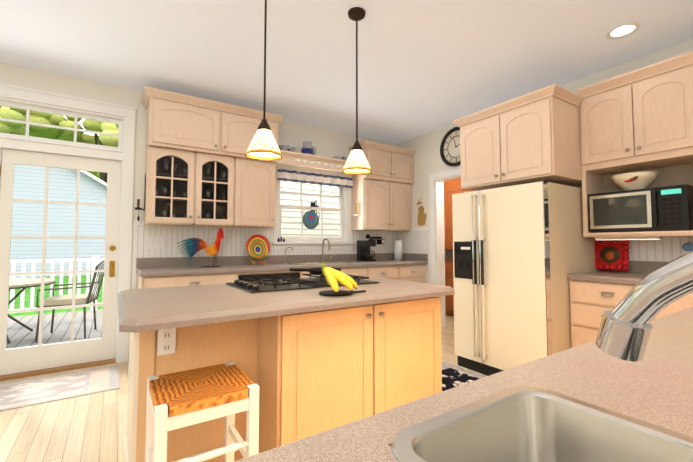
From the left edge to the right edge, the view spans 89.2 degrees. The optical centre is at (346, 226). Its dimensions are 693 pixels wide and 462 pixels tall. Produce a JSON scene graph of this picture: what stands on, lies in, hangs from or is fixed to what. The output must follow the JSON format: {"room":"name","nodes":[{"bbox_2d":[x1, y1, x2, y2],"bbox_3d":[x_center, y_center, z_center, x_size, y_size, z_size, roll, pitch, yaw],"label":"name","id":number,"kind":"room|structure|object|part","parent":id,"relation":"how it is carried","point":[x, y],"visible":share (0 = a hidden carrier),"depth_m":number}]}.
{"room":"kitchen","nodes":[
{"label":"kitchen","id":0,"kind":"room"},
{"bbox_2d":[0,62,395,360],"bbox_3d":[-1.969,-0.025,3.769,6.850,2.740,0.160,2,-3,-33],"label":"wall","id":1,"kind":"structure","parent":0,"point":[327,143],"depth_m":3.59},
{"bbox_2d":[0,148,2,190],"bbox_3d":[-3.409,0.286,2.792,0.915,1.961,0.051,2,-3,-33],"label":"french door","id":2,"kind":"structure","parent":1,"relation":"in","point":[1,149],"depth_m":3.07},
{"bbox_2d":[0,149,121,374],"bbox_3d":[-2.642,0.309,3.262,0.878,1.961,0.107,2,-3,-33],"label":"french door","id":3,"kind":"structure","parent":1,"relation":"in","point":[39,356],"depth_m":3.26},
{"bbox_2d":[0,101,122,148],"bbox_3d":[-3.041,-0.945,3.095,1.798,0.317,0.040,2,-3,-33],"label":"transom","id":4,"kind":"object","parent":1,"relation":"attached to","point":[28,108],"visible":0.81,"depth_m":3.32},
{"bbox_2d":[0,83,137,380],"bbox_3d":[-3.038,0.037,3.043,2.040,2.545,0.190,2,-3,-33],"label":"door frame","id":5,"kind":"structure","parent":1,"relation":"attached to","point":[49,100],"depth_m":3.41},
{"bbox_2d":[134,174,145,220],"bbox_3d":[-2.054,-0.290,3.489,0.089,0.478,0.074,2,-3,-33],"label":"candle sconce","id":6,"kind":"object","parent":1,"relation":"attached to","point":[138,208],"visible":1,"depth_m":3.48},
{"bbox_2d":[144,237,162,248],"bbox_3d":[-1.993,0.169,3.627,0.165,0.118,0.009,2,-3,-33],"label":"light switch","id":7,"kind":"object","parent":1,"relation":"attached to","point":[152,242],"visible":1,"depth_m":3.62},
{"bbox_2d":[142,86,283,227],"bbox_3d":[-1.415,-0.644,3.803,1.400,1.280,0.416,2,-3,-33],"label":"upper cabinet","id":8,"kind":"object","parent":1,"relation":"attached to","point":[201,169],"visible":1,"depth_m":3.67},
{"bbox_2d":[243,239,247,248],"bbox_3d":[-1.188,0.205,4.156,0.072,0.118,0.008,2,-3,-33],"label":"electrical outlet","id":9,"kind":"object","parent":1,"relation":"attached to","point":[244,243],"visible":0.5,"depth_m":4.14},
{"bbox_2d":[131,221,398,288],"bbox_3d":[-0.669,0.686,4.478,3.540,1.390,0.030,2,-3,-33],"label":"backsplash","id":10,"kind":"structure","parent":1,"relation":"attached to","point":[231,244],"depth_m":3.97},
{"bbox_2d":[272,164,353,249],"bbox_3d":[-0.452,-0.230,4.749,1.210,1.075,0.210,2,-3,-33],"label":"window","id":11,"kind":"structure","parent":1,"relation":"in","point":[347,243],"depth_m":4.73},
{"bbox_2d":[303,211,318,228],"bbox_3d":[-0.473,-0.117,4.675,0.244,0.307,0.006,2,-3,-33],"label":"suncatcher","id":12,"kind":"object","parent":11,"relation":"hanging from","point":[310,219],"visible":1,"depth_m":4.67},
{"bbox_3d":[-0.473,-0.231,4.780,0.988,0.868,0.075,2,-3,-33],"label":"sash of the window by the sink","id":13,"kind":"part","parent":11,"relation":"part of"},
{"bbox_2d":[277,150,364,174],"bbox_3d":[-0.357,-0.783,4.531,1.256,0.150,0.376,2,-3,-33],"label":"shelf","id":14,"kind":"object","parent":1,"relation":"attached to","point":[308,160],"visible":0.79,"depth_m":4.29},
{"bbox_2d":[278,141,346,159],"bbox_3d":[-0.430,-0.966,4.506,1.000,0.210,0.240,2,-3,-33],"label":"pottery","id":15,"kind":"object","parent":14,"relation":"on","point":[307,147],"visible":0.54,"depth_m":4.42},
{"bbox_2d":[277,168,352,187],"bbox_3d":[-0.385,-0.632,4.657,1.140,0.162,0.035,2,-3,-33],"label":"curtain valance","id":16,"kind":"object","parent":14,"relation":"hanging from","point":[291,175],"visible":1,"depth_m":4.62},
{"bbox_2d":[366,234,384,243],"bbox_3d":[0.426,0.189,5.164,0.292,0.150,0.106,2,-3,-33],"label":"mug rack","id":17,"kind":"object","parent":1,"relation":"attached to","point":[379,240],"visible":0.88,"depth_m":5.14},
{"bbox_2d":[348,140,415,230],"bbox_3d":[0.524,-0.536,5.088,0.937,1.190,0.396,2,-3,-33],"label":"upper cabinet","id":18,"kind":"object","parent":1,"relation":"attached to","point":[381,193],"visible":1,"depth_m":4.95},
{"bbox_2d":[353,203,360,215],"bbox_3d":[0.141,-0.235,4.847,0.049,0.175,0.120,2,-3,-33],"label":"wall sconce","id":19,"kind":"object","parent":18,"relation":"attached to","point":[358,209],"visible":1,"depth_m":4.84},
{"bbox_2d":[0,315,486,461],"bbox_3d":[0.972,1.300,1.999,9.890,0.080,6.240,2,-3,-33],"label":"floor","id":20,"kind":"structure","parent":0,"point":[89,428],"depth_m":2.24},
{"bbox_2d":[0,365,118,410],"bbox_3d":[-2.683,1.286,2.623,1.650,0.008,0.640,2,-3,-33],"label":"area rug","id":21,"kind":"object","parent":20,"relation":"on","point":[27,392],"visible":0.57,"depth_m":2.81},
{"bbox_2d":[137,272,240,288],"bbox_3d":[-1.591,0.897,3.503,0.850,0.872,0.596,2,-3,-33],"label":"base cabinet","id":22,"kind":"object","parent":20,"relation":"on","point":[217,278],"depth_m":3.25},
{"bbox_2d":[136,253,427,276],"bbox_3d":[-0.485,0.424,4.241,3.503,0.140,0.622,2,-3,-33],"label":"countertop","id":23,"kind":"structure","parent":22,"relation":"on","point":[164,266],"depth_m":3.94},
{"bbox_2d":[177,228,223,266],"bbox_3d":[-1.517,0.212,3.672,0.468,0.425,0.132,2,-3,-33],"label":"sculpture","id":24,"kind":"object","parent":23,"relation":"on","point":[194,246],"visible":1,"depth_m":3.66},
{"bbox_2d":[246,234,269,264],"bbox_3d":[-1.027,0.269,4.088,0.290,0.353,0.120,2,-3,-33],"label":"plate","id":25,"kind":"object","parent":23,"relation":"on","point":[257,246],"visible":1,"depth_m":4.10},
{"bbox_2d":[287,261,359,264],"bbox_3d":[-0.273,0.542,4.374,0.824,0.175,0.434,2,-3,-33],"label":"sink","id":26,"kind":"object","parent":23,"relation":"in","point":[320,263],"visible":0.25,"depth_m":4.44},
{"bbox_2d":[313,238,335,261],"bbox_3d":[-0.243,0.306,4.523,0.326,0.311,0.210,2,-3,-33],"label":"faucet","id":27,"kind":"object","parent":23,"relation":"on","point":[322,260],"visible":1,"depth_m":4.55},
{"bbox_2d":[357,240,375,261],"bbox_3d":[0.292,0.340,4.900,0.211,0.290,0.210,2,-3,-33],"label":"coffee maker","id":28,"kind":"object","parent":23,"relation":"on","point":[363,250],"visible":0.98,"depth_m":4.87},
{"bbox_2d":[393,238,402,259],"bbox_3d":[0.772,0.338,5.235,0.150,0.327,0.150,2,-3,-33],"label":"paper towel","id":29,"kind":"object","parent":23,"relation":"on","point":[398,253],"visible":1,"depth_m":5.18},
{"bbox_2d":[123,318,254,461],"bbox_3d":[-0.839,0.823,1.872,0.560,0.860,0.546,2,-3,-33],"label":"panel","id":30,"kind":"object","parent":20,"relation":"on","point":[205,345],"depth_m":1.65},
{"bbox_2d":[157,328,175,355],"bbox_3d":[-0.806,0.515,1.576,0.072,0.115,0.008,2,-3,-33],"label":"outlet","id":31,"kind":"object","parent":30,"relation":"attached to","point":[166,341],"visible":0.96,"depth_m":1.57},
{"bbox_2d":[145,361,258,461],"bbox_3d":[-0.565,0.915,1.351,0.344,0.624,0.344,2,-3,-33],"label":"stool","id":32,"kind":"object","parent":20,"relation":"on","point":[181,399],"visible":1,"depth_m":1.29},
{"bbox_2d":[239,272,299,281],"bbox_3d":[-0.944,0.932,3.901,0.656,0.842,0.601,2,-3,-33],"label":"dishwasher","id":33,"kind":"object","parent":20,"relation":"on","point":[291,274],"visible":0.17,"depth_m":3.68},
{"bbox_2d":[255,296,441,452],"bbox_3d":[-0.081,0.840,2.203,1.070,0.860,0.820,2,-3,-33],"label":"base cabinet","id":34,"kind":"object","parent":20,"relation":"on","point":[312,373],"depth_m":1.77},
{"bbox_2d":[118,275,454,332],"bbox_3d":[-0.306,0.381,2.040,1.710,0.040,0.980,2,-3,-33],"label":"countertop","id":35,"kind":"structure","parent":34,"relation":"on","point":[145,309],"depth_m":1.61},
{"bbox_2d":[223,267,381,294],"bbox_3d":[-0.276,0.320,2.243,0.860,0.100,0.520,2,-3,-33],"label":"cooktop","id":36,"kind":"object","parent":35,"relation":"in","point":[262,285],"visible":0.81,"depth_m":2.09},
{"bbox_2d":[319,264,365,295],"bbox_3d":[-0.027,0.272,1.847,0.260,0.156,0.273,2,-3,-33],"label":"bananas","id":37,"kind":"object","parent":35,"relation":"on","point":[333,276],"visible":1,"depth_m":1.76},
{"bbox_2d":[340,265,400,279],"bbox_3d":[0.285,0.958,4.737,0.587,0.872,0.596,2,-3,-33],"label":"base cabinet","id":38,"kind":"object","parent":20,"relation":"on","point":[390,272],"depth_m":4.47},
{"bbox_2d":[401,264,425,282],"bbox_3d":[0.751,0.973,5.043,0.527,0.872,0.596,2,-3,-33],"label":"base cabinet","id":39,"kind":"object","parent":20,"relation":"on","point":[415,273],"depth_m":4.82},
{"bbox_2d":[445,262,451,315],"bbox_3d":[1.830,1.009,5.869,0.620,0.880,0.430,2,-3,-33],"label":"base cabinet","id":40,"kind":"object","parent":20,"relation":"on","point":[448,265],"depth_m":5.62},
{"bbox_2d":[445,258,452,261],"bbox_3d":[2.240,0.519,5.271,0.620,0.040,1.920,2,-3,-33],"label":"countertop","id":41,"kind":"structure","parent":40,"relation":"on","point":[446,259],"depth_m":5.65},
{"bbox_2d":[452,262,453,315],"bbox_3d":[2.064,0.992,5.515,0.620,0.880,0.420,2,-3,-33],"label":"base cabinet","id":42,"kind":"object","parent":20,"relation":"on","point":[452,262],"depth_m":5.54},
{"bbox_2d":[441,362,486,390],"bbox_3d":[0.958,1.297,2.853,0.645,0.008,0.960,2,-3,-33],"label":"area rug","id":43,"kind":"object","parent":20,"relation":"on","point":[453,376],"visible":0.16,"depth_m":3.05},
{"bbox_2d":[452,181,595,375],"bbox_3d":[1.601,0.499,3.237,0.903,1.641,0.876,2,-3,-33],"label":"refrigerator","id":44,"kind":"object","parent":20,"relation":"on","point":[521,252],"visible":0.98,"depth_m":2.92},
{"bbox_2d":[569,279,692,347],"bbox_3d":[2.298,0.851,2.564,0.651,0.872,0.968,2,-3,-33],"label":"base cabinet","id":45,"kind":"object","parent":20,"relation":"on","point":[591,302],"visible":0.17,"depth_m":2.68},
{"bbox_3d":[1.560,0.775,1.019,3.607,0.872,0.797,2,-3,-33],"label":"base cabinet","id":46,"kind":"object","parent":20,"relation":"on","visible":0},
{"bbox_2d":[235,307,692,461],"bbox_3d":[1.540,0.314,1.001,3.688,0.040,0.850,2,-3,-33],"label":"countertop","id":47,"kind":"structure","parent":46,"relation":"on","point":[654,386],"depth_m":0.58},
{"bbox_2d":[391,386,692,461],"bbox_3d":[0.319,0.337,0.300,0.334,0.164,0.529,2,-3,-33],"label":"bar sink","id":48,"kind":"object","parent":47,"relation":"in","point":[524,424],"visible":1,"depth_m":0.51},
{"bbox_2d":[596,251,692,361],"bbox_3d":[0.428,0.116,0.211,0.144,0.277,0.471,2,-3,-33],"label":"bar faucet","id":49,"kind":"object","parent":47,"relation":"on","point":[625,328],"visible":1,"depth_m":0.35},
{"bbox_2d":[567,261,668,283],"bbox_3d":[2.305,0.343,2.606,0.643,0.140,0.948,2,-3,-33],"label":"countertop","id":50,"kind":"structure","parent":46,"relation":"on","point":[638,270],"depth_m":2.79},
{"bbox_2d":[595,240,629,270],"bbox_3d":[2.298,0.245,3.063,0.068,0.276,0.279,2,-3,-33],"label":"frame","id":51,"kind":"object","parent":50,"relation":"on","point":[612,255],"visible":0.88,"depth_m":3.04},
{"bbox_2d":[0,0,692,143],"bbox_3d":[0.972,-1.517,2.137,9.890,0.080,6.240,2,-3,-33],"label":"ceiling","id":52,"kind":"structure","parent":0,"point":[426,66],"depth_m":2.85},
{"bbox_2d":[245,0,281,160],"bbox_3d":[-0.455,-0.934,1.963,0.200,1.100,0.200,2,-3,-33],"label":"pendant lamp","id":53,"kind":"object","parent":52,"relation":"hanging from","point":[263,146],"visible":1,"depth_m":1.92},
{"bbox_2d":[342,7,371,174],"bbox_3d":[0.070,-0.913,2.379,0.200,1.100,0.200,2,-3,-33],"label":"pendant lamp","id":54,"kind":"object","parent":52,"relation":"hanging from","point":[356,163],"visible":1,"depth_m":2.36},
{"bbox_2d":[606,22,639,38],"bbox_3d":[2.047,-1.450,2.603,0.200,0.008,0.200,2,-3,-33],"label":"recessed light","id":55,"kind":"object","parent":52,"relation":"in","point":[623,30],"visible":1,"depth_m":2.60},
{"bbox_2d":[445,250,452,257],"bbox_3d":[2.149,0.109,6.502,3.040,2.740,0.120,2,-3,-33],"label":"wall","id":56,"kind":"structure","parent":0,"point":[448,253],"depth_m":6.17},
{"bbox_2d":[444,178,471,249],"bbox_3d":[2.068,-0.306,5.800,0.370,1.400,0.915,2,-3,-33],"label":"upper cabinet","id":57,"kind":"object","parent":56,"relation":"attached to","point":[451,187],"depth_m":5.95},
{"bbox_2d":[396,39,692,270],"bbox_3d":[2.496,-0.059,3.071,0.160,2.740,5.880,2,-3,-33],"label":"wall","id":58,"kind":"structure","parent":0,"point":[427,160],"depth_m":4.90},
{"bbox_2d":[399,227,430,283],"bbox_3d":[0.987,0.719,5.154,0.030,1.390,0.660,2,-3,-33],"label":"backsplash","id":59,"kind":"structure","parent":58,"relation":"attached to","point":[412,240],"depth_m":5.10},
{"bbox_2d":[417,197,426,225],"bbox_3d":[1.084,-0.221,5.069,0.008,0.420,0.185,2,-3,-33],"label":"art","id":60,"kind":"object","parent":58,"relation":"attached to","point":[422,215],"visible":1,"depth_m":5.07},
{"bbox_2d":[429,167,460,327],"bbox_3d":[1.514,0.315,4.527,0.180,2.135,0.990,2,-3,-33],"label":"door frame","id":61,"kind":"structure","parent":58,"relation":"attached to","point":[437,243],"depth_m":4.86},
{"bbox_2d":[440,127,460,166],"bbox_3d":[1.420,-1.037,4.567,0.045,0.510,0.510,2,-3,-33],"label":"clock","id":62,"kind":"object","parent":58,"relation":"attached to","point":[450,149],"visible":0.69,"depth_m":4.63},
{"bbox_2d":[453,84,583,190],"bbox_3d":[1.709,-0.724,3.351,0.877,0.696,0.990,2,-3,-33],"label":"upper cabinet","id":63,"kind":"object","parent":58,"relation":"attached to","point":[532,137],"visible":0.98,"depth_m":2.98},
{"bbox_2d":[576,51,692,236],"bbox_3d":[2.373,-0.551,2.733,0.416,1.260,0.852,2,-3,-33],"label":"upper cabinet","id":64,"kind":"object","parent":58,"relation":"attached to","point":[639,120],"visible":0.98,"depth_m":2.70},
{"bbox_2d":[595,236,661,239],"bbox_3d":[2.243,0.096,2.812,0.060,0.024,0.420,2,-3,-33],"label":"under-cabinet light","id":65,"kind":"object","parent":64,"relation":"attached to","point":[631,238],"visible":1,"depth_m":2.77},
{"bbox_2d":[587,184,692,232],"bbox_3d":[2.328,-0.117,2.781,0.353,0.323,0.618,2,-3,-33],"label":"microwave","id":66,"kind":"object","parent":64,"relation":"in","point":[667,208],"visible":1,"depth_m":2.65},
{"bbox_2d":[611,171,659,189],"bbox_3d":[2.316,-0.345,2.822,0.304,0.135,0.304,2,-3,-33],"label":"bowl","id":67,"kind":"object","parent":66,"relation":"on","point":[635,180],"visible":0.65,"depth_m":2.74},
{"bbox_2d":[628,236,692,261],"bbox_3d":[2.661,0.640,2.629,0.012,1.300,1.260,2,-3,-33],"label":"backsplash","id":68,"kind":"structure","parent":58,"relation":"attached to","point":[666,249],"depth_m":2.84},
{"bbox_2d":[682,242,692,252],"bbox_3d":[2.610,0.164,2.659,0.045,0.103,0.099,2,-3,-33],"label":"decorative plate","id":69,"kind":"object","parent":58,"relation":"attached to","point":[688,246],"visible":0.81,"depth_m":2.66},
{"label":"outside","id":70,"kind":"structure","parent":0,"visible":0},
{"bbox_2d":[6,256,118,355],"bbox_3d":[-4.636,0.992,4.286,7.100,1.120,3.720,2,-3,-33],"label":"deck","id":71,"kind":"object","parent":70,"point":[19,335],"visible":0.21,"depth_m":5.58},
{"bbox_2d":[6,260,103,343],"bbox_3d":[-4.040,0.931,4.268,1.831,0.993,2.070,2,-3,-33],"label":"patio furniture","id":72,"kind":"object","parent":71,"relation":"on","point":[53,300],"visible":0.79,"depth_m":4.58},
{"bbox_2d":[8,274,117,316],"bbox_3d":[-34.622,4.340,51.436,120.000,0.200,115.600,2,-3,-33],"label":"ground","id":73,"kind":"structure","parent":70,"point":[46,294],"depth_m":11.59},
{"bbox_2d":[0,106,121,182],"bbox_3d":[-21.627,-5.798,33.338,34.186,18.300,66.729,2,-3,-33],"label":"trees","id":74,"kind":"object","parent":73,"relation":"on","point":[42,131],"visible":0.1,"depth_m":27.28},
{"bbox_2d":[9,164,120,277],"bbox_3d":[-18.840,-0.679,22.138,13.800,6.950,11.150,2,-3,-33],"label":"house","id":75,"kind":"structure","parent":73,"relation":"on","point":[28,217],"depth_m":18.59},
{"bbox_2d":[280,180,339,241],"bbox_3d":[1.030,-0.671,8.041,6.400,5.550,0.425,2,-3,-33],"label":"wall","id":76,"kind":"structure","parent":73,"relation":"on","point":[291,229],"depth_m":6.87}
]}

